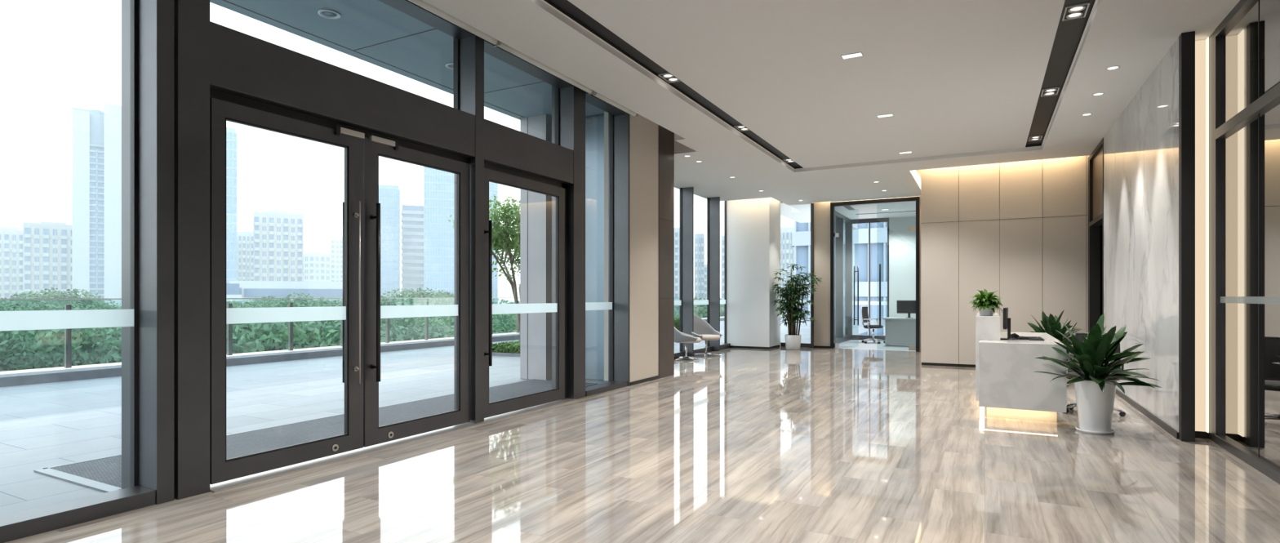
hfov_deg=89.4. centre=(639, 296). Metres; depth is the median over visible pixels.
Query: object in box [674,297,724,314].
shrub
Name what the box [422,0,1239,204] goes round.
ceiling
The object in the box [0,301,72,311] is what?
shrub
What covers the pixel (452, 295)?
shrub
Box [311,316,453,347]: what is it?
shrub
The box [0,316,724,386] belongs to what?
curb
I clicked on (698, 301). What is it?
window
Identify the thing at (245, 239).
apartment tower
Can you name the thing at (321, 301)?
shrub
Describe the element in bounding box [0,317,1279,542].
floor
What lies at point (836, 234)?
door
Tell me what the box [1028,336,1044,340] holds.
keyboard
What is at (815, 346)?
baseboard
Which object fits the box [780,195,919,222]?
wall
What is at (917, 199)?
door frame
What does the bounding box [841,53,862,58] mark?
diffuser
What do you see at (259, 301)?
shrub
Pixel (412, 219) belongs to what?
banded tower
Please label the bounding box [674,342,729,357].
sill
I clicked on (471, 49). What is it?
post
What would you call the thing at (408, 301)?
shrub
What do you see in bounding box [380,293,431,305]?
shrub
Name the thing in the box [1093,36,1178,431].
wall
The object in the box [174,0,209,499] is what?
post
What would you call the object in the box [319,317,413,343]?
shrub
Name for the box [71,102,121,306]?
office tower
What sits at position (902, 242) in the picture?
wall
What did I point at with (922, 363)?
baseboard
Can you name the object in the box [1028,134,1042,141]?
recessed light
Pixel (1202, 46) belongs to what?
light
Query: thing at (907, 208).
ceiling
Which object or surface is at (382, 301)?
shrub
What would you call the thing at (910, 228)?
door
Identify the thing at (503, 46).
air vent
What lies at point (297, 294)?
shrub
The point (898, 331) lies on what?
office desk
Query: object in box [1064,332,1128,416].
office chair
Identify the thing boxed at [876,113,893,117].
recessed light
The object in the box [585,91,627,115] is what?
trim
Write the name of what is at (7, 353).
shrub
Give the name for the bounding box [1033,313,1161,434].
dracaena plant
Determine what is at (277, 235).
building
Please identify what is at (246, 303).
shrub
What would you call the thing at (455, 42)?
window frame
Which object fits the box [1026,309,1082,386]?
dracaena plant
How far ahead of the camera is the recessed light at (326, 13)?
6.46 m
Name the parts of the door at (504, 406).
pull handle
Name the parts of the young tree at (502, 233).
crown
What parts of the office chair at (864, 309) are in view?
frame, backrest, armrest, seat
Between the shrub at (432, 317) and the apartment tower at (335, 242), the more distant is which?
the apartment tower at (335, 242)
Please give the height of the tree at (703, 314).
7.886 m
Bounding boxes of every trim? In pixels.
[378,0,573,88]
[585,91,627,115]
[1178,31,1195,442]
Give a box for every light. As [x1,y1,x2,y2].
[317,8,341,18]
[445,62,453,69]
[657,71,680,83]
[733,124,749,131]
[782,158,794,162]
[840,51,863,59]
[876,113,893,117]
[898,151,911,154]
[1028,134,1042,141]
[1040,86,1059,96]
[1062,1,1089,21]
[1081,112,1092,115]
[1092,92,1104,95]
[1106,65,1119,70]
[1195,36,1208,438]
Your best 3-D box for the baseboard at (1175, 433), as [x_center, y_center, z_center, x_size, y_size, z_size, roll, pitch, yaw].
[5.942,1.270,7.739,0.110,0.060,4.230,0,0,28]
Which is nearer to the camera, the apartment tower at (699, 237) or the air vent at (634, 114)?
the air vent at (634, 114)
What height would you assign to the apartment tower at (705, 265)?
28.266 m
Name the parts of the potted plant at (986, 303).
pot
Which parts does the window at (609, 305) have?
frame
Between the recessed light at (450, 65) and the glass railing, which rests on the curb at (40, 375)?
the glass railing
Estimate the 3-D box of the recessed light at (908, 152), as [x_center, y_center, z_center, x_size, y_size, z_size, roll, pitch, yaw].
[4.476,-2.427,10.896,0.200,0.006,0.110,0,0,28]
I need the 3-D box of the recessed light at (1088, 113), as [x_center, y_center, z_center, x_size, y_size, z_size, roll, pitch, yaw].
[5.810,-2.367,8.404,0.120,0.006,0.120,0,0,28]
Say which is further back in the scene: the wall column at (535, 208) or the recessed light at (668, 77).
the wall column at (535, 208)
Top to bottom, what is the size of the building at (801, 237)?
30.900 m
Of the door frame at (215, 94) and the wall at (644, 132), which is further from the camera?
the wall at (644, 132)
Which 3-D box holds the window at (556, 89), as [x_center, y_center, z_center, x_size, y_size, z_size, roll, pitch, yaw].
[-1.441,-2.295,7.518,0.060,0.910,1.650,0,0,28]
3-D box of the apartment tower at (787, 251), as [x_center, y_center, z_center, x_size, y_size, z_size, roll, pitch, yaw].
[60.881,-9.802,263.096,9.495,36.204,8.356,0,0,13]
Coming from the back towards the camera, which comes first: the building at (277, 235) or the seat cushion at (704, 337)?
the building at (277, 235)
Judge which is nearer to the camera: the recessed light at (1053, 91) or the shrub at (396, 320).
the recessed light at (1053, 91)
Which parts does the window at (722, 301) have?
frame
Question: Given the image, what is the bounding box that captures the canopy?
[209,0,605,119]
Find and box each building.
[22,221,71,298]
[226,283,241,304]
[229,280,342,304]
[253,210,303,281]
[791,220,887,335]
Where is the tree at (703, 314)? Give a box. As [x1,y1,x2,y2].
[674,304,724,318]
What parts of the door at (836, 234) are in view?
pull handle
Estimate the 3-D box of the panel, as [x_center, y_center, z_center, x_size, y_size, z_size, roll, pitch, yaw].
[4.315,0.690,8.023,0.240,0.940,1.980,0,0,28]
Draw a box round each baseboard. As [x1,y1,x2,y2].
[630,375,659,386]
[813,345,830,348]
[921,362,1071,371]
[1115,388,1178,439]
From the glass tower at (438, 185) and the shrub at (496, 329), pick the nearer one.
the shrub at (496, 329)
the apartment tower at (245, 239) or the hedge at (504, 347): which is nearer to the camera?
the hedge at (504, 347)
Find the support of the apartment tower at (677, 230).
on the floor at (499, 301)
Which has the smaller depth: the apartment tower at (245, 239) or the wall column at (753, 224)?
the wall column at (753, 224)
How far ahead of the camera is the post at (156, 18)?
4.09 m
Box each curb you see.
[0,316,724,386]
[492,351,519,356]
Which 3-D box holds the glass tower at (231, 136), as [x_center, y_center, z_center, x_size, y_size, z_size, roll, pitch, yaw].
[-168.720,-30.031,262.674,8.435,76.661,6.956,0,0,-33]
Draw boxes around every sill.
[0,485,155,542]
[585,380,627,396]
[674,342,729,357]
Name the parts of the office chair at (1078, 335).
seat, backrest, frame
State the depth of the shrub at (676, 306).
60.01 m
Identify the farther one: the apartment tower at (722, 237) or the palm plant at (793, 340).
the apartment tower at (722, 237)
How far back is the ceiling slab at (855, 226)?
28.37 m
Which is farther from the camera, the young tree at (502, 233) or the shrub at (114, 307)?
the shrub at (114, 307)
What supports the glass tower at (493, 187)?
on the floor at (499, 301)
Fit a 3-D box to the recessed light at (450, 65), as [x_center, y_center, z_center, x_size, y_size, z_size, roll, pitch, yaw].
[-2.278,-2.823,7.925,0.210,0.014,0.210,0,0,28]
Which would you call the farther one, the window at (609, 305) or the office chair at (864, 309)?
the office chair at (864, 309)
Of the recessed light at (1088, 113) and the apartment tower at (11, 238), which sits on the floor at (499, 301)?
the apartment tower at (11, 238)
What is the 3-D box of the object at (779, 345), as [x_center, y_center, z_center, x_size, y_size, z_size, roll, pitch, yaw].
[2.931,1.275,16.690,1.120,0.050,0.990,0,0,28]
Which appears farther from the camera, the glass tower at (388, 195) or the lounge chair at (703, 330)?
the glass tower at (388, 195)
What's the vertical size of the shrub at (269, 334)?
7.805 m
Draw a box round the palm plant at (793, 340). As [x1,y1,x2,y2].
[770,263,822,349]
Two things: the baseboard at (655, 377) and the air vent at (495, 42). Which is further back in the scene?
the baseboard at (655, 377)
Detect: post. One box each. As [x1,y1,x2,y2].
[121,0,174,504]
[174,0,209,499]
[453,35,484,423]
[551,84,585,399]
[608,112,630,386]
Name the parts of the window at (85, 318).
frame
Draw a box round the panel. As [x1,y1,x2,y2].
[975,312,999,400]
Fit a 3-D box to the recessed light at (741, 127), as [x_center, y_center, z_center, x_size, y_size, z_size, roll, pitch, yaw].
[1.497,-2.454,9.402,0.170,0.013,0.300,0,0,28]
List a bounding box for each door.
[209,97,364,484]
[363,135,470,447]
[484,167,564,417]
[834,206,858,347]
[878,201,915,351]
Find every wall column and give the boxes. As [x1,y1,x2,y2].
[520,114,551,380]
[726,197,780,346]
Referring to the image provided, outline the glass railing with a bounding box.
[0,297,679,368]
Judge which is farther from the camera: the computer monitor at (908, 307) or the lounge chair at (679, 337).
the computer monitor at (908, 307)
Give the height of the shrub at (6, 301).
8.693 m
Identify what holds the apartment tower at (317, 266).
on the floor at (499, 301)
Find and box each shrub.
[0,293,75,308]
[0,299,87,311]
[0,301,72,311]
[0,303,39,311]
[0,309,90,371]
[0,326,121,369]
[0,328,93,371]
[8,286,108,306]
[29,297,108,333]
[57,333,119,365]
[58,303,97,310]
[60,299,121,310]
[66,293,112,308]
[94,326,255,363]
[226,300,273,307]
[226,301,242,307]
[226,302,262,327]
[226,320,340,354]
[236,292,313,307]
[248,295,302,307]
[262,320,340,350]
[264,295,335,323]
[287,298,340,331]
[295,297,339,304]
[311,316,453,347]
[313,298,342,306]
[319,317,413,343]
[380,287,453,305]
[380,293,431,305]
[380,298,397,306]
[380,301,453,336]
[381,299,430,319]
[384,320,453,341]
[410,315,453,332]
[412,301,452,321]
[418,288,453,304]
[438,314,515,337]
[443,313,515,333]
[492,297,519,321]
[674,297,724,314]
[674,306,696,316]
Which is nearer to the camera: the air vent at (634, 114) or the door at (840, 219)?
the air vent at (634, 114)
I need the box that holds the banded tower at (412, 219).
[401,204,423,296]
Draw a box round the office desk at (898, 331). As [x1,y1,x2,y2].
[883,317,915,346]
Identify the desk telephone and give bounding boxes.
[1010,333,1035,339]
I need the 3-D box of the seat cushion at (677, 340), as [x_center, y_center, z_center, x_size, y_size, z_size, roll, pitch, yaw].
[0.972,0.891,13.297,0.588,0.117,0.630,0,0,0]
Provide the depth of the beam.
5.37 m
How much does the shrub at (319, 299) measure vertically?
8.283 m
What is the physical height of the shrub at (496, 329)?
7.766 m
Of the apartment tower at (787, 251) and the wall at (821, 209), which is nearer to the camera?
the wall at (821, 209)
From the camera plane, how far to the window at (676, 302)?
14.03 m
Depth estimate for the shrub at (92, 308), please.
57.88 m
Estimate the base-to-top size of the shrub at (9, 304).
7.819 m
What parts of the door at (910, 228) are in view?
pull handle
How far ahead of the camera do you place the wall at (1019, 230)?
11.64 m
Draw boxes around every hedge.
[492,339,519,353]
[674,316,679,331]
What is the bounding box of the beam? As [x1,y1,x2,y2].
[209,21,573,184]
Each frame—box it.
[209,88,567,399]
[830,196,919,351]
[1088,137,1103,332]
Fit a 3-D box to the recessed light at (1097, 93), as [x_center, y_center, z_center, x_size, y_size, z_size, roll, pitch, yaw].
[5.358,-2.367,7.557,0.120,0.006,0.120,0,0,28]
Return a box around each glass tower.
[226,127,237,283]
[378,184,399,299]
[423,166,453,297]
[488,181,497,303]
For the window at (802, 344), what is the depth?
16.44 m
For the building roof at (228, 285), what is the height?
0.900 m
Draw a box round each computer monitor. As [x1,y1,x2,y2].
[897,300,915,318]
[1000,307,1018,339]
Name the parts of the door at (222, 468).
closer arm, pull handle, pull handle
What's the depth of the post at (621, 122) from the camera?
9.43 m
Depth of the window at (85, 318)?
4.13 m
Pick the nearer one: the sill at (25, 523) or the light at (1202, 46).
the sill at (25, 523)
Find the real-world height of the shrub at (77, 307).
8.214 m
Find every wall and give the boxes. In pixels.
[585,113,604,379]
[604,111,674,382]
[780,195,919,222]
[813,200,831,346]
[888,216,915,317]
[920,155,1089,364]
[920,195,920,351]
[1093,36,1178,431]
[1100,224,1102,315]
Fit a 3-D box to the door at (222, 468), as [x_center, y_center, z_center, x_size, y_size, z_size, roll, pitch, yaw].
[-2.648,-0.055,4.921,0.199,2.650,1.210,0,0,28]
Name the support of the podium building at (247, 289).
on the floor at (499, 301)
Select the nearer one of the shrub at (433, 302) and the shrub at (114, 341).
the shrub at (114, 341)
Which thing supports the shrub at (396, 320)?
on the floor at (499, 301)
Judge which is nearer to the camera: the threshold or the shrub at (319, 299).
the threshold
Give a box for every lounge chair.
[674,327,701,360]
[691,314,722,356]
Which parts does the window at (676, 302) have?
frame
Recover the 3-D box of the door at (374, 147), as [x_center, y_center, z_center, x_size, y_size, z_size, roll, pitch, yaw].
[-2.003,-0.055,5.994,0.142,2.650,1.260,0,0,28]
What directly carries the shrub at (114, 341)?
on the floor at (499, 301)
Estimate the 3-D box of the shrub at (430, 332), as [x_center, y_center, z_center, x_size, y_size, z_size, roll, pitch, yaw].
[-10.639,4.746,34.169,7.146,7.136,6.080,0,0,-13]
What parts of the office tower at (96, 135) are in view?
stair glass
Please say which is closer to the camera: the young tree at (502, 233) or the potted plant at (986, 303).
the potted plant at (986, 303)
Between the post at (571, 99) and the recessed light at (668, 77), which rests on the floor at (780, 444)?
the post at (571, 99)
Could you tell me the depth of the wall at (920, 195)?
15.28 m
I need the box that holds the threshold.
[209,398,577,493]
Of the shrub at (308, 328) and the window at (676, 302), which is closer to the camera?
the window at (676, 302)
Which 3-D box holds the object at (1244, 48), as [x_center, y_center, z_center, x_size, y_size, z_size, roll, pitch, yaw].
[2.258,-0.535,0.303,0.100,3.670,12.660,0,0,28]
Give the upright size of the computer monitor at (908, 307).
0.460 m
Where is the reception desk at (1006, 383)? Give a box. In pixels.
[975,312,1066,422]
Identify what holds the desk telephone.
on the reception desk at (1006, 383)
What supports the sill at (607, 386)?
attached to the wall at (644, 132)
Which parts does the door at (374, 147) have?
pull handle, closer arm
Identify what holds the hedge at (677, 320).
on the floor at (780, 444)
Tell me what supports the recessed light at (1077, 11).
in the ceiling at (962, 82)
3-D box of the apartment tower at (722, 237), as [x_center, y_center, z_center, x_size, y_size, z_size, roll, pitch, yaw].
[44.769,-11.395,331.818,6.135,39.390,5.668,0,0,8]
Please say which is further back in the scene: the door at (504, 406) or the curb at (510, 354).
the curb at (510, 354)
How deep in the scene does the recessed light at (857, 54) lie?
6.51 m
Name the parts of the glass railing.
post, post, post, rail, post, post, post, post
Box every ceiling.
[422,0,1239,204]
[831,195,919,219]
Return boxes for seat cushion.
[675,337,701,342]
[700,334,720,340]
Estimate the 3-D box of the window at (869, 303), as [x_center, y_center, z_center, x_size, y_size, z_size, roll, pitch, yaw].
[6.872,-0.510,19.297,1.080,3.620,0.120,0,0,28]
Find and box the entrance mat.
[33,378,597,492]
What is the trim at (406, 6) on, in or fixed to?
attached to the ceiling at (962, 82)
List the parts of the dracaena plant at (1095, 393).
pot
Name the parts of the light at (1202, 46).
plate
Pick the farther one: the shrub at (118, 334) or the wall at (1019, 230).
the shrub at (118, 334)
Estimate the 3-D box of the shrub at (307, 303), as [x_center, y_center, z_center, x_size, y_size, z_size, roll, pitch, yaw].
[-30.387,4.099,58.763,8.247,8.434,7.394,0,0,-15]
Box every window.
[0,0,137,486]
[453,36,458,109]
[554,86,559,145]
[585,113,613,382]
[674,186,693,356]
[693,196,719,351]
[720,200,726,343]
[780,201,813,347]
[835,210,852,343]
[851,217,888,340]
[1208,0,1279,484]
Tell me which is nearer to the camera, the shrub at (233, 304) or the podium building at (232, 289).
the shrub at (233, 304)
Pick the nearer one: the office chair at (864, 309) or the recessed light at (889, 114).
the recessed light at (889, 114)
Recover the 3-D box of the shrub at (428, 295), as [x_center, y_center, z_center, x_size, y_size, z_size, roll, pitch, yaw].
[-26.597,3.575,75.605,8.082,9.487,9.499,0,0,33]
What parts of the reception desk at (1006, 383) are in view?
panel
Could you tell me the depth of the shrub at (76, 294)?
75.61 m
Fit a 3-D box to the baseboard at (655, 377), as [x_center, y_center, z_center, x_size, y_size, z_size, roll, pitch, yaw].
[0.063,1.275,9.842,0.045,0.050,0.955,0,0,28]
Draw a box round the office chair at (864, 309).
[861,306,884,343]
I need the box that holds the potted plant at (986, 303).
[968,288,1002,315]
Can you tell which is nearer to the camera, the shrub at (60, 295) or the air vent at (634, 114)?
the air vent at (634, 114)
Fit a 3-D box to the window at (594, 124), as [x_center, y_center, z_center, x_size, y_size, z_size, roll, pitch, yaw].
[-0.764,-1.050,10.252,1.000,4.700,0.130,0,0,28]
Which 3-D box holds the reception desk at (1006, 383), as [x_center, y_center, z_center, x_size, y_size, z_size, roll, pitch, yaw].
[4.467,0.760,7.704,0.810,1.080,2.400,0,0,28]
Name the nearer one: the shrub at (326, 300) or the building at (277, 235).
the shrub at (326, 300)
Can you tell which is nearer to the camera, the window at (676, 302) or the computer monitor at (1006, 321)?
the computer monitor at (1006, 321)
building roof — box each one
[226,283,239,287]
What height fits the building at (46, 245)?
40.890 m
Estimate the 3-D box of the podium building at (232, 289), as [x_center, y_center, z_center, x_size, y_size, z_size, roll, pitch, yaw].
[-105.416,2.531,166.207,4.936,11.537,15.900,0,0,-32]
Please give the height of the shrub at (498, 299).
8.207 m
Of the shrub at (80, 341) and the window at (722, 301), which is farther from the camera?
the shrub at (80, 341)
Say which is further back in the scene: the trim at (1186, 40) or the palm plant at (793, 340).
the palm plant at (793, 340)
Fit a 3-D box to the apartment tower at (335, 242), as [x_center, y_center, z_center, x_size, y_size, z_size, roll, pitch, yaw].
[-220.222,-17.584,473.872,12.224,51.768,10.539,0,0,-25]
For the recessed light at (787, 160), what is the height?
0.013 m
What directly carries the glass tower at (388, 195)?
on the floor at (499, 301)
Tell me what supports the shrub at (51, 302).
on the floor at (499, 301)
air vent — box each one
[408,0,500,46]
[497,41,594,94]
[592,91,638,117]
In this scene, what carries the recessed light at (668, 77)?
in the ceiling at (962, 82)
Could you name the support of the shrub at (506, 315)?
on the floor at (499, 301)
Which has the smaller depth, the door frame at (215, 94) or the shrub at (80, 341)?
the door frame at (215, 94)
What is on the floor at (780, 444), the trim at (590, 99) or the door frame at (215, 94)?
the door frame at (215, 94)
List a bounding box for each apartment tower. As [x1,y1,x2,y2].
[0,226,22,302]
[237,231,253,280]
[303,252,330,281]
[330,236,342,281]
[674,227,679,300]
[694,233,704,305]
[704,264,706,299]
[720,235,724,305]
[780,226,794,316]
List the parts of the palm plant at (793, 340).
pot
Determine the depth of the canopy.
7.19 m
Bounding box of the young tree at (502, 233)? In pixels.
[447,194,519,333]
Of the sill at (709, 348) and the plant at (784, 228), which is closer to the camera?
the sill at (709, 348)
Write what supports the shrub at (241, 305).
on the floor at (499, 301)
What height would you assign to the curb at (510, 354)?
0.070 m
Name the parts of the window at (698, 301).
frame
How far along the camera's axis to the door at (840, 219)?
18.23 m
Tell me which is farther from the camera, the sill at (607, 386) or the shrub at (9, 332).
the shrub at (9, 332)
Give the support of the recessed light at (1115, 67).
in the ceiling at (962, 82)
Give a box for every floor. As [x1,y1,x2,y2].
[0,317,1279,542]
[92,301,786,361]
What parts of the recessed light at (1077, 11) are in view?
bulb, bulb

